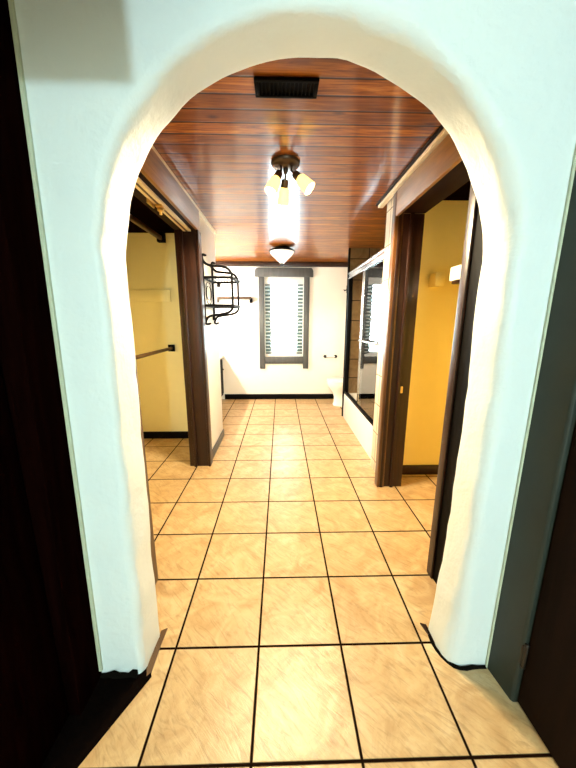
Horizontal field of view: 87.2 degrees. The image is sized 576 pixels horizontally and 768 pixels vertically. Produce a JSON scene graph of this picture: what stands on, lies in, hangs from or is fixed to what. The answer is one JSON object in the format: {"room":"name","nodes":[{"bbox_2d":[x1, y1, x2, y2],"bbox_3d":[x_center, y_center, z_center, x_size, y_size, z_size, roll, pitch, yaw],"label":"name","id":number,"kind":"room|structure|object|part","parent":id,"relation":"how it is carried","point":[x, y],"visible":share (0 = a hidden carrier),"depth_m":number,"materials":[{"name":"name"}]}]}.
{"room":"hallway","nodes":[
{"label":"hallway","id":0,"kind":"room"},
{"bbox_2d":[128,195,173,232],"bbox_3d":[-1.356,-1.355,2.087,0.915,0.040,2.068,0,12,-1],"label":"ceiling","id":1,"kind":"structure","parent":0,"point":[139,210],"depth_m":2.71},
{"bbox_2d":[126,233,187,431],"bbox_3d":[-1.384,-0.486,3.368,0.915,2.288,0.062,0,12,-1],"label":"wall","id":2,"kind":"structure","parent":0,"point":[150,264],"depth_m":3.32,"materials":[{"name":"yellow paint"}]},
{"bbox_2d":[129,213,165,242],"bbox_3d":[-1.275,-1.292,2.107,0.075,0.092,2.077,0,12,-1],"label":"closet rod","id":3,"kind":"object","parent":2,"relation":"attached to","point":[161,237],"visible":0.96,"depth_m":2.78,"materials":[{"name":"brown wood"}]},
{"bbox_2d":[129,290,170,301],"bbox_3d":[-1.476,-0.939,3.222,0.444,0.119,0.034,0,12,-1],"label":"cleat","id":4,"kind":"object","parent":2,"relation":"attached to","point":[135,295],"visible":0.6,"depth_m":3.21,"materials":[{"name":"yellow wood"}]},
{"bbox_2d":[143,431,187,438],"bbox_3d":[-1.388,0.600,3.558,0.911,0.084,0.016,0,12,-1],"label":"baseboard","id":5,"kind":"structure","parent":2,"relation":"attached to","point":[168,434],"depth_m":3.55,"materials":[{"name":"brown wood"}]},
{"bbox_2d":[199,215,222,448],"bbox_3d":[-0.844,-0.421,3.066,0.150,2.288,0.704,0,12,-1],"label":"wall","id":6,"kind":"structure","parent":0,"point":[207,236],"depth_m":3.08,"materials":[{"name":"white paint"}]},
{"bbox_2d":[174,229,212,466],"bbox_3d":[-0.833,-0.241,2.704,0.198,2.086,0.099,0,12,-1],"label":"trim","id":7,"kind":"structure","parent":6,"relation":"attached to","point":[188,249],"depth_m":2.65,"materials":[{"name":"brown wood"}]},
{"bbox_2d":[212,429,223,457],"bbox_3d":[-0.766,0.654,3.302,0.012,0.088,0.700,0,12,-1],"label":"baseboard","id":8,"kind":"structure","parent":6,"relation":"attached to","point":[218,442],"depth_m":3.25,"materials":[{"name":"wood"}]},
{"bbox_2d":[202,253,240,324],"bbox_3d":[-0.617,-0.871,2.864,0.298,0.611,0.405,0,12,-1],"label":"wall rack","id":9,"kind":"object","parent":6,"relation":"attached to","point":[212,265],"visible":0.95,"depth_m":2.72,"materials":[{"name":"metal"}]},
{"bbox_2d":[203,276,239,283],"bbox_3d":[-0.613,-0.978,2.842,0.293,0.022,0.400,0,12,-1],"label":"shelf","id":10,"kind":"object","parent":9,"relation":"attached to","point":[236,281],"depth_m":2.80,"materials":[{"name":"metal"}]},
{"bbox_2d":[205,304,240,307],"bbox_3d":[-0.614,-0.743,2.892,0.293,0.022,0.400,0,12,-1],"label":"shelf","id":11,"kind":"object","parent":9,"relation":"attached to","point":[206,305],"depth_m":2.70,"materials":[{"name":"metal"}]},
{"bbox_3d":[-0.631,-0.910,3.049,0.278,0.611,0.026,0,12,-1],"label":"frame","id":12,"kind":"part","parent":9,"relation":"part of","materials":[{"name":"metal"}]},
{"bbox_2d":[216,267,347,398],"bbox_3d":[-0.275,-0.866,5.181,3.326,2.288,0.123,0,12,-1],"label":"wall","id":13,"kind":"structure","parent":0,"point":[238,332],"depth_m":5.15,"materials":[{"name":"white paint"}]},
{"bbox_2d":[217,296,252,302],"bbox_3d":[-0.889,-1.384,4.957,0.612,0.099,0.072,0,12,-1],"label":"towel bar","id":14,"kind":"object","parent":13,"relation":"attached to","point":[250,299],"visible":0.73,"depth_m":4.92,"materials":[{"name":"brown metal"}]},
{"bbox_2d":[225,394,333,398],"bbox_3d":[0.102,0.221,5.349,2.429,0.092,0.016,0,12,-1],"label":"baseboard","id":15,"kind":"structure","parent":13,"relation":"attached to","point":[227,396],"depth_m":5.33,"materials":[{"name":"black wood"}]},
{"bbox_2d":[216,261,347,266],"bbox_3d":[-0.270,-1.932,4.875,3.186,0.074,0.035,0,12,-1],"label":"trim","id":16,"kind":"structure","parent":13,"relation":"attached to","point":[225,263],"depth_m":4.87,"materials":[{"name":"brown wood"}]},
{"bbox_2d":[255,268,312,368],"bbox_3d":[-0.067,-1.084,5.116,0.950,1.650,0.154,0,12,-1],"label":"window","id":17,"kind":"structure","parent":13,"relation":"in","point":[261,273],"depth_m":5.09,"materials":[{"name":"grey wood"}]},
{"bbox_2d":[265,278,302,354],"bbox_3d":[-0.067,-1.122,5.107,0.628,1.263,0.048,0,12,-1],"label":"window blind","id":18,"kind":"object","parent":17,"relation":"attached to","point":[270,281],"visible":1,"depth_m":5.07,"materials":[{"name":"white paint"}]},
{"bbox_3d":[-0.068,-0.513,5.236,0.625,0.018,0.040,0,12,-1],"label":"rail","id":19,"kind":"part","parent":18,"relation":"part of","materials":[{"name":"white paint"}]},
{"bbox_3d":[-0.068,-1.131,5.160,0.634,1.276,0.031,0,12,-1],"label":"sash","id":20,"kind":"part","parent":17,"relation":"part of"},
{"bbox_3d":[-0.068,-1.131,5.157,0.493,1.276,0.035,0,12,-1],"label":"rail","id":21,"kind":"part","parent":17,"relation":"part of","materials":[{"name":"white paint"}]},
{"bbox_2d":[14,0,575,673],"bbox_3d":[0.043,-0.053,1.037,1.544,2.411,0.172,0,12,-1],"label":"wall","id":22,"kind":"structure","parent":0,"point":[104,79],"depth_m":0.87,"materials":[{"name":"paint"}]},
{"bbox_2d":[100,669,137,678],"bbox_3d":[-0.659,1.130,1.182,0.141,0.033,0.026,0,12,-1],"label":"trim","id":23,"kind":"structure","parent":22,"relation":"attached to","point":[133,673],"depth_m":1.18,"materials":[{"name":"tile"}]},
{"bbox_2d":[147,628,167,675],"bbox_3d":[-0.554,1.125,1.275,0.024,0.005,0.189,0,12,-1],"label":"trim","id":24,"kind":"structure","parent":22,"relation":"attached to","point":[150,666],"depth_m":1.26,"materials":[{"name":"brown wood"}]},
{"bbox_2d":[420,623,434,642],"bbox_3d":[0.621,1.111,1.348,0.024,0.007,0.090,0,12,-1],"label":"trim","id":25,"kind":"structure","parent":22,"relation":"attached to","point":[424,626],"depth_m":1.37,"materials":[{"name":"brown wood"}]},
{"bbox_2d":[426,627,486,670],"bbox_3d":[0.682,1.125,1.265,0.242,0.014,0.098,11,16,42],"label":"trim","id":26,"kind":"structure","parent":22,"relation":"attached to","point":[469,667],"depth_m":1.22,"materials":[{"name":"wood"}]},
{"bbox_2d":[41,399,558,767],"bbox_3d":[-0.123,1.090,1.577,4.048,0.056,8.272,0,12,-1],"label":"floor","id":27,"kind":"structure","parent":0,"point":[295,590],"depth_m":1.36,"materials":[{"name":"tile"}]},
{"bbox_2d":[220,355,223,395],"bbox_3d":[-1.461,0.044,4.507,0.774,0.779,1.512,0,12,-1],"label":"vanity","id":28,"kind":"object","parent":27,"relation":"on","point":[221,356],"visible":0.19,"depth_m":5.06,"materials":[{"name":"white wood"}]},
{"bbox_2d":[327,377,342,406],"bbox_3d":[0.976,-0.043,4.918,0.699,0.792,0.461,0,12,-1],"label":"toilet","id":29,"kind":"object","parent":27,"relation":"on","point":[335,384],"visible":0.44,"depth_m":4.86,"materials":[{"name":"ceramic"}]},
{"bbox_3d":[0.877,-0.073,4.909,0.495,0.019,0.364,0,12,-1],"label":"lid","id":30,"kind":"part","parent":29,"relation":"part of","materials":[{"name":"ceramic"}]},
{"bbox_2d":[343,393,372,458],"bbox_3d":[1.210,0.453,3.634,0.786,0.352,1.500,0,12,-1],"label":"bathtub","id":31,"kind":"object","parent":27,"relation":"on","point":[361,427],"visible":0.19,"depth_m":3.52,"materials":[{"name":"white ceramic"}]},
{"bbox_2d":[344,249,383,425],"bbox_3d":[0.819,-0.514,3.420,0.105,1.628,1.500,0,12,-1],"label":"shower door","id":32,"kind":"structure","parent":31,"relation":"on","point":[372,268],"depth_m":3.20,"materials":[{"name":"clear glass"}]},
{"bbox_3d":[0.824,-0.636,4.137,0.055,1.536,0.046,0,12,-1],"label":"jamb post","id":33,"kind":"part","parent":32,"relation":"part of","materials":[{"name":"metal"}]},
{"bbox_3d":[0.844,-1.270,3.261,0.060,0.084,1.496,0,12,-1],"label":"rail","id":34,"kind":"part","parent":32,"relation":"part of","materials":[{"name":"silver metal"}]},
{"bbox_3d":[0.807,-0.426,3.065,0.062,0.018,0.589,0,12,-1],"label":"towel handle","id":35,"kind":"part","parent":32,"relation":"part of","materials":[{"name":"silver metal"}]},
{"bbox_3d":[0.841,-0.414,3.073,0.007,1.522,0.722,0,12,-1],"label":"glass panel","id":36,"kind":"part","parent":32,"relation":"part of","materials":[{"name":"clear glass"}]},
{"bbox_2d":[153,58,470,261],"bbox_3d":[-0.163,-1.579,2.991,4.048,0.075,4.400,0,12,-1],"label":"ceiling","id":37,"kind":"structure","parent":0,"point":[361,130],"depth_m":1.71,"materials":[{"name":"brown wood"}]},
{"bbox_2d":[269,245,294,266],"bbox_3d":[-0.078,-1.645,3.915,0.341,0.238,0.341,0,12,-1],"label":"flush ceiling light","id":38,"kind":"object","parent":37,"relation":"attached to","point":[281,253],"visible":1,"depth_m":3.82,"materials":[{"name":"glass"}]},
{"bbox_3d":[-0.078,-1.635,3.917,0.310,0.147,0.310,0,12,-1],"label":"lamp shade","id":39,"kind":"part","parent":38,"relation":"part of","materials":[{"name":"white glass"}]},
{"bbox_2d":[254,76,318,98],"bbox_3d":[-0.006,-1.191,1.216,0.255,0.012,0.099,0,12,-1],"label":"ceiling vent","id":40,"kind":"object","parent":37,"relation":"in","point":[265,87],"visible":1,"depth_m":1.21,"materials":[{"name":"black metal"}]},
{"bbox_2d":[264,155,314,205],"bbox_3d":[0.008,-1.224,1.842,0.297,0.206,0.265,0,12,-1],"label":"ceiling spotlight","id":41,"kind":"object","parent":37,"relation":"attached to","point":[285,164],"visible":1,"depth_m":1.76,"materials":[{"name":"white glass"}]},
{"bbox_3d":[-0.091,-1.155,1.763,0.057,0.077,0.051,0,12,-1],"label":"bulb","id":42,"kind":"part","parent":41,"relation":"part of","materials":[{"name":"white glass"}]},
{"bbox_3d":[-0.088,-1.159,1.765,0.101,0.111,0.079,-7,14,-30],"label":"lamp shade","id":43,"kind":"part","parent":41,"relation":"part of","materials":[{"name":"glass"}]},
{"bbox_3d":[-0.060,-1.237,1.770,0.055,0.089,0.051,0,12,-1],"label":"arm","id":44,"kind":"part","parent":41,"relation":"part of","materials":[{"name":"brown metal"}]},
{"bbox_3d":[-0.031,-1.195,1.931,0.079,0.111,0.101,0,12,-1],"label":"lamp shade","id":45,"kind":"part","parent":41,"relation":"part of","materials":[{"name":"glass"}]},
{"bbox_3d":[-0.021,-1.261,1.880,0.048,0.089,0.058,0,12,-1],"label":"arm","id":46,"kind":"part","parent":41,"relation":"part of","materials":[{"name":"brown metal"}]},
{"bbox_3d":[0.049,-1.240,1.778,0.067,0.086,0.050,0,12,-1],"label":"arm","id":47,"kind":"part","parent":41,"relation":"part of","materials":[{"name":"brown metal"}]},
{"bbox_3d":[0.103,-1.174,1.775,0.110,0.109,0.078,2,12,11],"label":"lamp shade","id":48,"kind":"part","parent":41,"relation":"part of","materials":[{"name":"glass"}]},
{"bbox_2d":[348,248,383,392],"bbox_3d":[1.224,-0.654,4.192,0.836,2.288,0.035,0,12,-1],"label":"wall","id":49,"kind":"structure","parent":0,"point":[359,256],"depth_m":4.10,"materials":[{"name":"tile"}]},
{"bbox_2d":[342,248,350,415],"bbox_3d":[0.802,-0.653,4.182,0.025,2.288,0.044,0,12,-1],"label":"trim","id":50,"kind":"structure","parent":49,"relation":"attached to","point":[349,249],"depth_m":4.12,"materials":[{"name":"wood"}]},
{"bbox_2d":[371,197,422,471],"bbox_3d":[0.880,-0.300,2.514,0.162,2.288,0.319,0,12,-1],"label":"wall","id":51,"kind":"structure","parent":0,"point":[390,203],"depth_m":2.55,"materials":[{"name":"white paint"}]},
{"bbox_2d":[374,192,424,486],"bbox_3d":[0.861,-0.173,2.369,0.189,2.099,0.121,0,12,-1],"label":"trim","id":52,"kind":"structure","parent":51,"relation":"attached to","point":[413,224],"depth_m":2.29,"materials":[{"name":"brown wood"}]},
{"bbox_2d":[403,200,468,464],"bbox_3d":[1.319,-0.318,2.605,0.757,2.288,0.167,0,12,-1],"label":"wall","id":53,"kind":"structure","parent":0,"point":[445,223],"depth_m":2.50,"materials":[{"name":"yellow paint"}]},
{"bbox_2d":[402,465,438,474],"bbox_3d":[1.312,0.777,2.743,0.735,0.088,0.016,0,12,-1],"label":"baseboard","id":54,"kind":"structure","parent":53,"relation":"attached to","point":[407,469],"depth_m":2.73,"materials":[{"name":"brown wood"}]},
{"bbox_2d":[429,272,444,286],"bbox_3d":[1.161,-0.813,2.358,0.070,0.101,0.106,0,12,-1],"label":"cleat","id":55,"kind":"object","parent":53,"relation":"attached to","point":[436,279],"visible":1,"depth_m":2.31,"materials":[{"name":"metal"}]},
{"bbox_3d":[-0.849,0.346,-0.820,0.198,2.394,3.925,0,12,-1],"label":"wall","id":56,"kind":"structure","parent":0,"visible":0},
{"bbox_2d":[0,367,68,767],"bbox_3d":[-0.769,0.125,0.415,0.040,2.295,0.832,0,12,-1],"label":"door","id":57,"kind":"structure","parent":56,"relation":"in","point":[33,705],"depth_m":0.86,"materials":[{"name":"black wood"}]},
{"bbox_3d":[-0.752,0.117,0.411,0.006,1.804,0.616,0,12,-1],"label":"panel","id":58,"kind":"part","parent":57,"relation":"part of","materials":[{"name":"black wood"}]},
{"bbox_2d":[0,0,102,714],"bbox_3d":[-0.742,-0.012,0.876,0.125,2.394,0.118,0,12,-1],"label":"trim","id":59,"kind":"structure","parent":56,"relation":"attached to","point":[28,360],"depth_m":0.86,"materials":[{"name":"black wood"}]},
{"bbox_3d":[-0.816,-0.027,1.203,0.185,2.288,0.183,0,12,-1],"label":"wall","id":60,"kind":"structure","parent":0,"visible":0},
{"bbox_2d":[127,278,157,584],"bbox_3d":[-0.792,0.042,1.364,0.196,2.086,0.101,0,12,-1],"label":"trim","id":61,"kind":"structure","parent":60,"relation":"attached to","point":[153,553],"depth_m":1.52,"materials":[{"name":"wood"}]},
{"bbox_2d":[135,177,190,231],"bbox_3d":[-0.806,-1.089,1.838,0.066,0.068,1.267,0,12,-1],"label":"door track","id":62,"kind":"object","parent":60,"relation":"attached to","point":[152,199],"visible":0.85,"depth_m":1.86,"materials":[{"name":"gold metal"}]},
{"bbox_2d":[133,172,194,229],"bbox_3d":[-0.827,-1.140,1.808,0.172,0.044,1.461,0,12,-1],"label":"trim","id":63,"kind":"structure","parent":60,"relation":"attached to","point":[136,192],"depth_m":1.91,"materials":[{"name":"brown wood"}]},
{"bbox_3d":[-0.816,-1.269,1.781,0.150,0.097,1.461,0,12,-1],"label":"wall","id":64,"kind":"structure","parent":0,"visible":0},
{"bbox_2d":[140,148,199,231],"bbox_3d":[-0.727,-1.182,1.721,0.025,0.163,1.602,0,12,-1],"label":"trim","id":65,"kind":"structure","parent":64,"relation":"attached to","point":[153,168],"depth_m":1.83,"materials":[{"name":"brown wood"}]},
{"bbox_2d":[151,145,215,233],"bbox_3d":[-0.745,-1.352,2.033,0.022,0.038,2.345,0,12,-1],"label":"trim","id":66,"kind":"structure","parent":64,"relation":"attached to","point":[201,214],"depth_m":2.17,"materials":[{"name":"brown wood"}]},
{"bbox_3d":[1.040,0.341,-0.775,0.246,2.394,3.925,0,12,-1],"label":"wall","id":67,"kind":"structure","parent":0,"visible":0},
{"bbox_2d":[485,145,575,701],"bbox_3d":[0.840,-0.017,0.917,0.072,2.394,0.118,0,12,-1],"label":"trim","id":68,"kind":"structure","parent":67,"relation":"attached to","point":[553,420],"depth_m":0.97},
{"bbox_2d":[518,424,575,767],"bbox_3d":[0.858,0.107,0.517,0.055,2.295,0.750,0,12,-1],"label":"door","id":69,"kind":"structure","parent":67,"relation":"in","point":[547,694],"depth_m":0.94,"materials":[{"name":"wood"}]},
{"bbox_3d":[0.889,-0.033,1.248,0.183,2.288,0.192,0,12,-1],"label":"wall","id":70,"kind":"structure","parent":0,"visible":0},
{"bbox_2d":[403,160,469,212],"bbox_3d":[0.878,-1.104,1.623,0.185,0.031,0.986,0,12,-1],"label":"trim","id":71,"kind":"structure","parent":70,"relation":"attached to","point":[458,176],"depth_m":1.72,"materials":[{"name":"brown wood"}]},
{"bbox_2d":[427,184,482,584],"bbox_3d":[0.886,0.046,1.301,0.192,2.112,0.249,0,12,-1],"label":"trim","id":72,"kind":"structure","parent":70,"relation":"attached to","point":[477,250],"depth_m":1.37,"materials":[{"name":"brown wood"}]},
{"bbox_3d":[0.877,-1.240,1.662,0.185,0.097,1.118,0,12,-1],"label":"wall","id":73,"kind":"structure","parent":0,"visible":0},
{"bbox_2d":[376,124,448,207],"bbox_3d":[0.765,-1.276,1.681,0.041,0.033,1.553,0,12,-1],"label":"trim","id":74,"kind":"structure","parent":73,"relation":"attached to","point":[443,133],"depth_m":1.77,"materials":[{"name":"brown wood"}]},
{"bbox_2d":[396,134,461,215],"bbox_3d":[0.774,-1.129,1.531,0.025,0.163,1.137,0,12,-1],"label":"trim","id":75,"kind":"structure","parent":73,"relation":"attached to","point":[445,156],"depth_m":1.62,"materials":[{"name":"brown wood"}]},
{"bbox_3d":[1.733,-0.168,1.896,0.070,2.288,1.408,0,12,-1],"label":"wall","id":76,"kind":"structure","parent":0,"visible":0},
{"bbox_2d":[449,264,461,283],"bbox_3d":[1.449,-0.684,1.708,0.500,0.119,1.056,0,12,-1],"label":"closet shelf","id":77,"kind":"object","parent":76,"relation":"attached to","point":[455,271],"visible":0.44,"depth_m":2.15,"materials":[{"name":"white paint"}]},
{"bbox_3d":[-1.350,-0.040,1.259,0.880,2.288,0.079,0,12,-1],"label":"wall","id":78,"kind":"structure","parent":0,"visible":0},
{"bbox_2d":[135,345,174,358],"bbox_3d":[-1.265,-0.185,2.336,0.072,0.075,2.084,0,12,-1],"label":"closet rod","id":79,"kind":"object","parent":78,"relation":"attached to","point":[170,347],"visible":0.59,"depth_m":2.90,"materials":[{"name":"wood"}]}
]}

